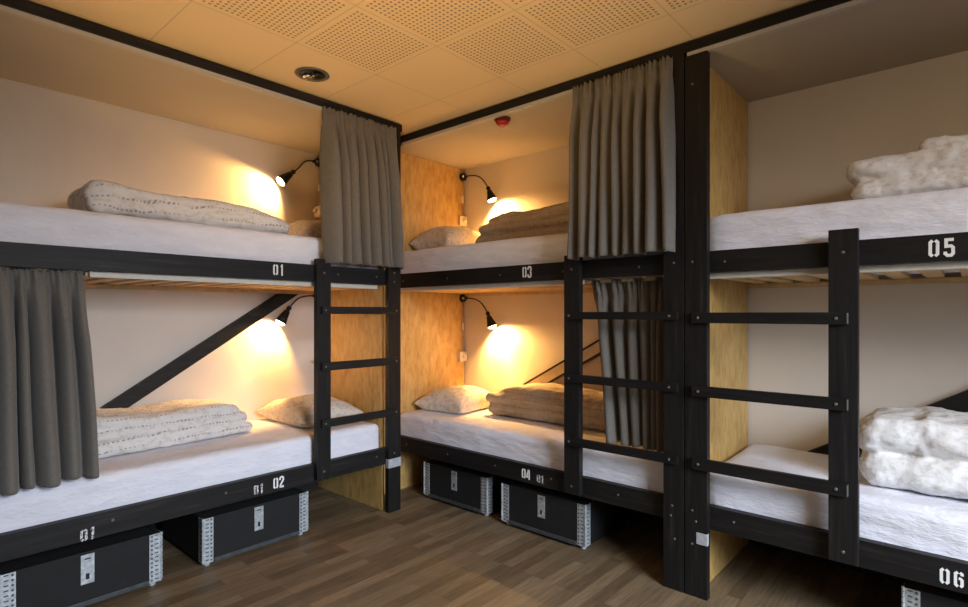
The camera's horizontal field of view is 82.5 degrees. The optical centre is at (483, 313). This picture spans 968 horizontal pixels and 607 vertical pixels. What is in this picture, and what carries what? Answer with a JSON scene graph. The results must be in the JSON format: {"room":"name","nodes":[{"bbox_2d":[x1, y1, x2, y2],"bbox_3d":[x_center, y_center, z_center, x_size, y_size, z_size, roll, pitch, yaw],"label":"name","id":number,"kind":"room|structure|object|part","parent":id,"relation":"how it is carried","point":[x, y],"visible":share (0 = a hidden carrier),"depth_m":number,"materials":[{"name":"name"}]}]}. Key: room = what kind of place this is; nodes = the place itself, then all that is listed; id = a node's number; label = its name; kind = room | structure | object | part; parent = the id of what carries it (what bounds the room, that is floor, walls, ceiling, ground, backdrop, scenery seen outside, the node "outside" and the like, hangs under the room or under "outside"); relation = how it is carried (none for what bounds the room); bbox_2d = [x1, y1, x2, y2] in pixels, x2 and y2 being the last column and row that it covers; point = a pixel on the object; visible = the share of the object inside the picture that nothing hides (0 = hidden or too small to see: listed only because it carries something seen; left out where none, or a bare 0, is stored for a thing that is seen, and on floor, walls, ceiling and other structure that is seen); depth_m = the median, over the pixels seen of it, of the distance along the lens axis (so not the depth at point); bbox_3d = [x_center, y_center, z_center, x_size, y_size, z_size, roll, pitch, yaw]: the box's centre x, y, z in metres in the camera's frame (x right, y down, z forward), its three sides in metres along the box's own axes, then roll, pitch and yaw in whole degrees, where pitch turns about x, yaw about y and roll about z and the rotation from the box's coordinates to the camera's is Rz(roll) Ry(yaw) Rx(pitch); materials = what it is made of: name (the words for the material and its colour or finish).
{"room":"dormitory","nodes":[
{"label":"dormitory","id":0,"kind":"room"},
{"bbox_2d":[0,78,317,420],"bbox_3d":[-2.795,-0.050,2.727,0.100,2.800,6.780,0,0,41],"label":"wall","id":1,"kind":"structure","parent":0,"point":[53,143],"depth_m":3.53,"materials":[{"name":"paint"}]},
{"bbox_2d":[0,12,321,154],"bbox_3d":[-2.808,-1.284,1.991,0.855,0.068,5.660,0,0,41],"label":"ceiling","id":2,"kind":"structure","parent":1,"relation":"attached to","point":[31,53],"depth_m":3.05,"materials":[{"name":"paint"}]},
{"bbox_2d":[0,4,321,111],"bbox_3d":[-2.507,-1.252,1.664,0.028,0.020,5.570,0,0,41],"label":"track","id":3,"kind":"object","parent":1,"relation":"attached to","point":[4,9],"visible":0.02,"depth_m":2.65,"materials":[{"name":"white metal"}]},
{"bbox_2d":[319,106,403,268],"bbox_3d":[-0.756,-0.786,3.558,0.137,0.958,0.607,0,0,44],"label":"curtain","id":4,"kind":"object","parent":3,"relation":"hanging from","point":[361,206],"visible":1,"depth_m":3.52,"materials":[{"name":"grey fabric"}]},
{"bbox_2d":[150,482,317,528],"bbox_3d":[-2.790,1.200,2.647,0.012,0.300,6.667,0,0,41],"label":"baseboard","id":5,"kind":"structure","parent":1,"relation":"attached to","point":[157,525],"depth_m":4.23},
{"bbox_2d":[26,0,814,135],"bbox_3d":[-0.226,-1.368,0.387,6.850,0.100,6.680,0,0,41],"label":"ceiling","id":6,"kind":"structure","parent":0,"point":[416,65],"depth_m":2.62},
{"bbox_2d":[0,0,401,131],"bbox_3d":[-2.465,-1.286,1.707,0.035,0.048,5.690,0,0,41],"label":"trim","id":7,"kind":"structure","parent":6,"relation":"attached to","point":[22,5],"depth_m":2.73,"materials":[{"name":"black metal"}]},
{"bbox_2d":[295,67,329,81],"bbox_3d":[-0.943,-1.309,3.030,0.184,0.019,0.184,0,0,41],"label":"recessed light","id":8,"kind":"object","parent":6,"relation":"in","point":[312,74],"visible":1,"depth_m":3.02,"materials":[{"name":"metal"}]},
{"bbox_2d":[401,0,851,144],"bbox_3d":[1.686,-1.286,2.057,6.200,0.048,0.035,0,0,41],"label":"trim","id":9,"kind":"structure","parent":6,"relation":"attached to","point":[817,5],"depth_m":2.77,"materials":[{"name":"black metal"}]},
{"bbox_2d":[402,61,659,145],"bbox_3d":[0.152,-1.252,3.417,2.000,0.020,0.028,0,0,41],"label":"track","id":10,"kind":"object","parent":9,"relation":"attached to","point":[568,92],"visible":0.64,"depth_m":3.49,"materials":[{"name":"white metal"}]},
{"bbox_2d":[567,55,675,259],"bbox_3d":[0.698,-0.780,2.862,0.614,0.967,0.145,0,0,41],"label":"curtain","id":11,"kind":"object","parent":10,"relation":"hanging from","point":[622,135],"visible":1,"depth_m":2.83,"materials":[{"name":"grey fabric"}]},
{"bbox_2d":[687,0,878,55],"bbox_3d":[2.350,-1.252,1.473,3.632,0.020,0.028,0,0,41],"label":"track","id":12,"kind":"object","parent":9,"relation":"attached to","point":[852,4],"visible":0.8,"depth_m":2.38,"materials":[{"name":"white metal"}]},
{"bbox_2d":[84,482,903,606],"bbox_3d":[-0.230,1.400,0.457,6.950,0.100,6.780,0,0,41],"label":"floor","id":13,"kind":"structure","parent":0,"point":[427,552],"depth_m":2.86,"materials":[{"name":"brown wood"}]},
{"bbox_2d":[0,524,162,606],"bbox_3d":[-2.036,1.218,2.723,0.612,0.263,0.626,0,0,41],"label":"crate","id":14,"kind":"object","parent":13,"relation":"on","point":[81,574],"visible":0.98,"depth_m":2.53,"materials":[{"name":"metal"}]},
{"bbox_3d":[-2.041,1.098,2.727,0.558,0.012,0.568,0,0,41],"label":"lid","id":15,"kind":"part","parent":14,"relation":"part of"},
{"bbox_3d":[-1.814,1.167,2.526,0.004,0.133,0.052,0,0,41],"label":"latch plate","id":16,"kind":"part","parent":14,"relation":"part of","materials":[{"name":"metal"}]},
{"bbox_3d":[-1.811,1.319,2.524,0.012,0.022,0.500,0,0,41],"label":"rail","id":17,"kind":"part","parent":14,"relation":"part of","materials":[{"name":"metal"}]},
{"bbox_2d":[0,131,400,562],"bbox_3d":[-1.709,0.046,3.186,0.915,2.608,2.448,0,0,41],"label":"bunk bed","id":18,"kind":"object","parent":13,"relation":"on","point":[349,360],"visible":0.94,"depth_m":3.37,"materials":[{"name":"metal"}]},
{"bbox_2d":[0,267,98,495],"bbox_3d":[-1.968,0.276,2.368,0.169,0.943,0.542,0,0,41],"label":"curtain","id":19,"kind":"object","parent":18,"relation":"hanging from","point":[48,417],"visible":1,"depth_m":2.38,"materials":[{"name":"grey fabric"}]},
{"bbox_2d":[0,418,378,532],"bbox_3d":[-1.741,0.872,3.226,0.798,0.258,2.225,0,0,41],"label":"mattress","id":20,"kind":"object","parent":18,"relation":"on","point":[270,445],"visible":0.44,"depth_m":2.88,"materials":[{"name":"white fabric"}]},
{"bbox_2d":[96,399,252,458],"bbox_3d":[-1.952,0.634,3.180,0.454,0.221,1.110,0,0,36],"label":"duvet","id":21,"kind":"object","parent":20,"relation":"on","point":[120,431],"visible":0.66,"depth_m":3.10,"materials":[{"name":"white fabric"}]},
{"bbox_2d":[256,394,363,426],"bbox_3d":[-1.230,0.658,3.892,0.617,0.167,0.482,0,0,41],"label":"pillow","id":22,"kind":"object","parent":20,"relation":"on","point":[298,411],"visible":0.71,"depth_m":3.75,"materials":[{"name":"beige fabric"}]},
{"bbox_2d":[0,201,378,284],"bbox_3d":[-1.741,-0.340,3.226,0.798,0.289,2.225,0,0,41],"label":"mattress","id":23,"kind":"object","parent":18,"relation":"on","point":[19,223],"visible":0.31,"depth_m":2.72,"materials":[{"name":"white fabric"}]},
{"bbox_2d":[67,179,289,233],"bbox_3d":[-1.693,-0.572,3.148,0.482,0.173,1.064,0,0,41],"label":"duvet","id":24,"kind":"object","parent":23,"relation":"on","point":[97,195],"visible":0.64,"depth_m":2.87,"materials":[{"name":"white fabric"}]},
{"bbox_2d":[288,220,321,237],"bbox_3d":[-1.232,-0.574,3.920,0.559,0.177,0.405,0,0,41],"label":"pillow","id":25,"kind":"object","parent":23,"relation":"on","point":[309,228],"visible":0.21,"depth_m":3.68,"materials":[{"name":"white fabric"}]},
{"bbox_3d":[-1.402,0.970,2.970,0.044,0.110,2.330,0,0,41],"label":"rail","id":26,"kind":"part","parent":18,"relation":"part of","materials":[{"name":"wood"}]},
{"bbox_3d":[-1.402,-0.249,2.970,0.044,0.102,2.330,0,0,41],"label":"rail","id":27,"kind":"part","parent":18,"relation":"part of","materials":[{"name":"metal"}]},
{"bbox_2d":[275,294,313,325],"bbox_3d":[-1.397,0.073,4.156,0.085,0.495,0.387,0,0,35],"label":"wall lamp","id":28,"kind":"object","parent":18,"relation":"attached to","point":[282,319],"visible":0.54,"depth_m":4.03,"materials":[{"name":"black metal"}]},
{"bbox_3d":[-1.471,0.013,4.046,0.086,0.150,0.122,0,0,41],"label":"lamp shade","id":29,"kind":"part","parent":28,"relation":"part of","materials":[{"name":"black metal"}]},
{"bbox_2d":[276,158,319,205],"bbox_3d":[-1.395,-1.017,4.159,0.085,0.395,0.379,0,0,35],"label":"wall lamp","id":30,"kind":"object","parent":18,"relation":"attached to","point":[282,180],"visible":0.9,"depth_m":4.06,"materials":[{"name":"black metal"}]},
{"bbox_3d":[-1.469,-0.989,4.048,0.072,0.097,0.101,0,0,41],"label":"bulb","id":31,"kind":"part","parent":30,"relation":"part of","materials":[{"name":"white glass"}]},
{"bbox_3d":[-1.457,-1.003,4.062,0.086,0.141,0.149,0,0,41],"label":"lamp shade","id":32,"kind":"part","parent":30,"relation":"part of","materials":[{"name":"black metal"}]},
{"bbox_2d":[313,206,320,217],"bbox_3d":[-1.293,-0.795,4.274,0.082,0.082,0.064,0,0,41],"label":"wall socket","id":33,"kind":"object","parent":18,"relation":"attached to","point":[316,210],"visible":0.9,"depth_m":4.26,"materials":[{"name":"beige plastic"}]},
{"bbox_3d":[-0.988,0.335,3.377,0.043,1.340,0.094,0,0,41],"label":"post","id":34,"kind":"part","parent":18,"relation":"part of","materials":[{"name":"wood"}]},
{"bbox_3d":[-0.994,0.051,4.068,0.795,2.598,0.020,0,0,41],"label":"panel","id":35,"kind":"part","parent":18,"relation":"part of","materials":[{"name":"brown wood"}]},
{"bbox_3d":[-0.624,0.046,3.788,0.043,2.608,0.104,0,0,41],"label":"post","id":36,"kind":"part","parent":18,"relation":"part of","materials":[{"name":"metal"}]},
{"bbox_2d":[162,487,307,565],"bbox_3d":[-1.508,1.218,3.350,0.612,0.263,0.626,0,0,41],"label":"crate","id":37,"kind":"object","parent":13,"relation":"on","point":[222,532],"visible":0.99,"depth_m":3.12,"materials":[{"name":"metal"}]},
{"bbox_3d":[-1.512,1.098,3.354,0.558,0.012,0.568,0,0,41],"label":"lid","id":38,"kind":"part","parent":37,"relation":"part of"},
{"bbox_3d":[-1.283,1.319,3.151,0.012,0.022,0.500,0,0,41],"label":"rail","id":39,"kind":"part","parent":37,"relation":"part of","materials":[{"name":"grey metal"}]},
{"bbox_3d":[-1.286,1.167,3.154,0.004,0.133,0.052,0,0,41],"label":"latch plate","id":40,"kind":"part","parent":37,"relation":"part of","materials":[{"name":"metal"}]},
{"bbox_2d":[423,459,512,515],"bbox_3d":[-0.013,1.218,4.083,0.626,0.263,0.612,0,0,41],"label":"crate","id":41,"kind":"object","parent":13,"relation":"on","point":[471,489],"visible":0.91,"depth_m":3.82,"materials":[{"name":"metal"}]},
{"bbox_3d":[-0.210,1.167,3.861,0.052,0.133,0.004,0,0,41],"label":"latch plate","id":42,"kind":"part","parent":41,"relation":"part of","materials":[{"name":"metal"}]},
{"bbox_3d":[-0.212,1.319,3.858,0.500,0.022,0.012,0,0,41],"label":"rail","id":43,"kind":"part","parent":41,"relation":"part of","materials":[{"name":"grey metal"}]},
{"bbox_3d":[-0.009,1.098,4.087,0.568,0.012,0.558,0,0,41],"label":"lid","id":44,"kind":"part","parent":41,"relation":"part of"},
{"bbox_2d":[384,53,686,592],"bbox_3d":[0.312,0.044,3.646,2.276,2.611,1.076,0,0,41],"label":"bunk bed","id":45,"kind":"object","parent":13,"relation":"on","point":[432,338],"visible":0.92,"depth_m":3.12,"materials":[{"name":"metal"}]},
{"bbox_3d":[-0.535,0.051,4.390,0.020,2.598,1.067,0,0,41],"label":"panel","id":46,"kind":"part","parent":45,"relation":"part of","materials":[{"name":"brown wood"}]},
{"bbox_2d":[458,215,466,225],"bbox_3d":[-0.173,-0.800,4.733,0.064,0.082,0.082,0,0,41],"label":"wall socket","id":47,"kind":"object","parent":45,"relation":"attached to","point":[462,220],"visible":1,"depth_m":4.72,"materials":[{"name":"beige plastic"}]},
{"bbox_2d":[458,351,466,361],"bbox_3d":[-0.173,0.365,4.733,0.064,0.082,0.082,0,0,41],"label":"wall socket","id":48,"kind":"object","parent":45,"relation":"attached to","point":[462,356],"visible":1,"depth_m":4.72,"materials":[{"name":"beige plastic"}]},
{"bbox_2d":[459,294,496,351],"bbox_3d":[-0.050,0.078,4.615,0.085,0.495,0.415,0,0,-45],"label":"wall lamp","id":49,"kind":"object","parent":45,"relation":"attached to","point":[491,323],"visible":1,"depth_m":4.54,"materials":[{"name":"black metal"}]},
{"bbox_3d":[0.059,0.050,4.505,0.103,0.144,0.085,0,0,41],"label":"lamp shade","id":50,"kind":"part","parent":49,"relation":"part of","materials":[{"name":"black metal"}]},
{"bbox_2d":[459,173,496,215],"bbox_3d":[-0.050,-1.017,4.615,0.086,0.395,0.415,0,0,-45],"label":"wall lamp","id":51,"kind":"object","parent":45,"relation":"attached to","point":[491,197],"visible":1,"depth_m":4.53,"materials":[{"name":"black metal"}]},
{"bbox_3d":[0.067,-0.978,4.501,0.084,0.138,0.092,0,0,-21],"label":"lamp shade","id":52,"kind":"part","parent":51,"relation":"part of","materials":[{"name":"black metal"}]},
{"bbox_2d":[401,408,662,492],"bbox_3d":[0.407,0.873,3.771,2.203,0.257,0.744,0,0,41],"label":"mattress","id":53,"kind":"object","parent":45,"relation":"on","point":[541,443],"visible":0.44,"depth_m":3.50,"materials":[{"name":"white fabric"}]},
{"bbox_2d":[414,385,489,413],"bbox_3d":[-0.204,0.657,4.373,0.453,0.177,0.540,0,0,35],"label":"pillow","id":54,"kind":"object","parent":53,"relation":"on","point":[466,398],"visible":0.97,"depth_m":4.21,"materials":[{"name":"white fabric"}]},
{"bbox_2d":[486,383,604,430],"bbox_3d":[0.538,0.628,3.882,1.151,0.234,0.395,0,0,41],"label":"duvet","id":55,"kind":"object","parent":53,"relation":"on","point":[544,402],"visible":0.67,"depth_m":3.81,"materials":[{"name":"beige fabric"}]},
{"bbox_2d":[401,233,662,287],"bbox_3d":[0.407,-0.340,3.771,2.203,0.290,0.744,0,0,41],"label":"mattress","id":56,"kind":"object","parent":45,"relation":"on","point":[552,248],"visible":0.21,"depth_m":3.57,"materials":[{"name":"white fabric"}]},
{"bbox_2d":[410,226,479,249],"bbox_3d":[-0.245,-0.587,4.356,0.415,0.205,0.540,0,0,41],"label":"pillow","id":57,"kind":"object","parent":56,"relation":"on","point":[442,236],"visible":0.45,"depth_m":4.18,"materials":[{"name":"white fabric"}]},
{"bbox_2d":[475,201,568,242],"bbox_3d":[0.496,-0.612,3.826,1.168,0.254,0.475,0,0,41],"label":"duvet","id":58,"kind":"object","parent":56,"relation":"on","point":[553,219],"visible":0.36,"depth_m":3.72,"materials":[{"name":"beige fabric"}]},
{"bbox_3d":[0.147,0.970,3.473,2.209,0.110,0.043,0,0,41],"label":"rail","id":59,"kind":"part","parent":45,"relation":"part of","materials":[{"name":"wood"}]},
{"bbox_3d":[0.147,-0.249,3.473,2.209,0.102,0.043,0,0,41],"label":"rail","id":60,"kind":"part","parent":45,"relation":"part of","materials":[{"name":"metal"}]},
{"bbox_3d":[0.502,0.340,3.105,0.099,1.340,0.042,0,0,41],"label":"post","id":61,"kind":"part","parent":45,"relation":"part of","materials":[{"name":"wood"}]},
{"bbox_2d":[592,277,662,451],"bbox_3d":[0.774,0.260,3.013,0.453,0.910,0.112,0,0,41],"label":"curtain","id":62,"kind":"object","parent":45,"relation":"hanging from","point":[629,349],"visible":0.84,"depth_m":2.96,"materials":[{"name":"grey fabric"}]},
{"bbox_3d":[0.940,0.044,2.717,0.104,2.611,0.042,0,0,41],"label":"post","id":63,"kind":"part","parent":45,"relation":"part of","materials":[{"name":"metal"}]},
{"bbox_2d":[501,480,633,548],"bbox_3d":[0.543,1.218,3.564,0.626,0.263,0.612,0,0,41],"label":"crate","id":64,"kind":"object","parent":13,"relation":"on","point":[565,517],"visible":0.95,"depth_m":3.32,"materials":[{"name":"metal"}]},
{"bbox_3d":[0.346,1.167,3.342,0.052,0.133,0.004,0,0,41],"label":"latch plate","id":65,"kind":"part","parent":64,"relation":"part of","materials":[{"name":"metal"}]},
{"bbox_3d":[0.344,1.319,3.339,0.500,0.022,0.012,0,0,41],"label":"rail","id":66,"kind":"part","parent":64,"relation":"part of","materials":[{"name":"grey metal"}]},
{"bbox_3d":[0.547,1.098,3.568,0.568,0.012,0.558,0,0,41],"label":"lid","id":67,"kind":"part","parent":64,"relation":"part of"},
{"bbox_2d":[685,50,967,600],"bbox_3d":[2.208,0.051,2.111,2.590,2.598,0.863,0,0,41],"label":"bunk bed","id":68,"kind":"object","parent":13,"relation":"on","point":[717,316],"visible":0.99,"depth_m":2.59,"materials":[{"name":"metal"}]},
{"bbox_3d":[1.022,0.054,2.645,0.104,2.591,0.042,0,0,41],"label":"post","id":69,"kind":"part","parent":68,"relation":"part of","materials":[{"name":"metal"}]},
{"bbox_3d":[1.289,0.051,2.966,0.020,2.598,0.783,0,0,41],"label":"panel","id":70,"kind":"part","parent":68,"relation":"part of","materials":[{"name":"brown wood"}]},
{"bbox_2d":[710,444,967,560],"bbox_3d":[2.222,0.874,2.168,2.405,0.256,0.748,0,0,41],"label":"mattress","id":71,"kind":"object","parent":68,"relation":"on","point":[935,524],"visible":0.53,"depth_m":2.35,"materials":[{"name":"white fabric"}]},
{"bbox_2d":[859,406,967,498],"bbox_3d":[2.162,0.583,2.280,1.026,0.324,0.553,0,0,39],"label":"duvet","id":72,"kind":"object","parent":71,"relation":"on","point":[924,449],"visible":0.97,"depth_m":2.30,"materials":[{"name":"white fabric"}]},
{"bbox_2d":[710,187,967,277],"bbox_3d":[2.222,-0.340,2.168,2.405,0.290,0.748,0,0,41],"label":"mattress","id":73,"kind":"object","parent":68,"relation":"on","point":[941,211],"visible":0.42,"depth_m":2.31,"materials":[{"name":"white fabric"}]},
{"bbox_2d":[846,134,967,199],"bbox_3d":[2.157,-0.616,2.245,1.120,0.262,0.529,0,0,41],"label":"duvet","id":74,"kind":"object","parent":73,"relation":"on","point":[939,163],"visible":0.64,"depth_m":2.27,"materials":[{"name":"white fabric"}]},
{"bbox_3d":[1.961,0.970,1.868,2.438,0.110,0.043,0,0,41],"label":"rail","id":75,"kind":"part","parent":68,"relation":"part of","materials":[{"name":"metal"}]},
{"bbox_3d":[1.961,-0.249,1.868,2.438,0.102,0.043,0,0,41],"label":"rail","id":76,"kind":"part","parent":68,"relation":"part of","materials":[{"name":"metal"}]},
{"bbox_3d":[1.467,0.333,2.251,0.102,1.354,0.042,0,0,41],"label":"post","id":77,"kind":"part","parent":68,"relation":"part of","materials":[{"name":"wood"}]},
{"bbox_2d":[901,579,967,606],"bbox_3d":[2.099,1.218,2.221,0.626,0.263,0.612,0,0,41],"label":"crate","id":78,"kind":"object","parent":13,"relation":"on","point":[913,593],"visible":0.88,"depth_m":2.17,"materials":[{"name":"metal"}]},
{"bbox_3d":[2.103,1.098,2.225,0.568,0.012,0.558,0,0,41],"label":"lid","id":79,"kind":"part","parent":78,"relation":"part of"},
{"bbox_2d":[464,50,967,458],"bbox_3d":[2.021,-0.050,2.925,6.850,2.800,0.100,0,0,41],"label":"wall","id":80,"kind":"structure","parent":0,"point":[913,338],"depth_m":3.06,"materials":[{"name":"paint"}]},
{"bbox_2d":[401,0,967,169],"bbox_3d":[1.721,-1.284,2.587,6.850,0.068,0.805,0,0,41],"label":"ceiling","id":81,"kind":"structure","parent":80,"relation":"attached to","point":[880,35],"depth_m":2.72,"materials":[{"name":"paint"}]},
{"bbox_2d":[494,116,510,126],"bbox_3d":[0.118,-1.222,3.530,0.104,0.055,0.104,0,0,41],"label":"fire alarm","id":82,"kind":"object","parent":81,"relation":"attached to","point":[503,121],"visible":1,"depth_m":3.50,"materials":[{"name":"red plastic"}]},
{"bbox_2d":[634,510,905,582],"bbox_3d":[1.984,1.200,2.883,6.850,0.300,0.012,0,0,41],"label":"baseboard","id":83,"kind":"structure","parent":80,"relation":"attached to","point":[867,571],"depth_m":3.02,"materials":[{"name":"black wood"}]}
]}

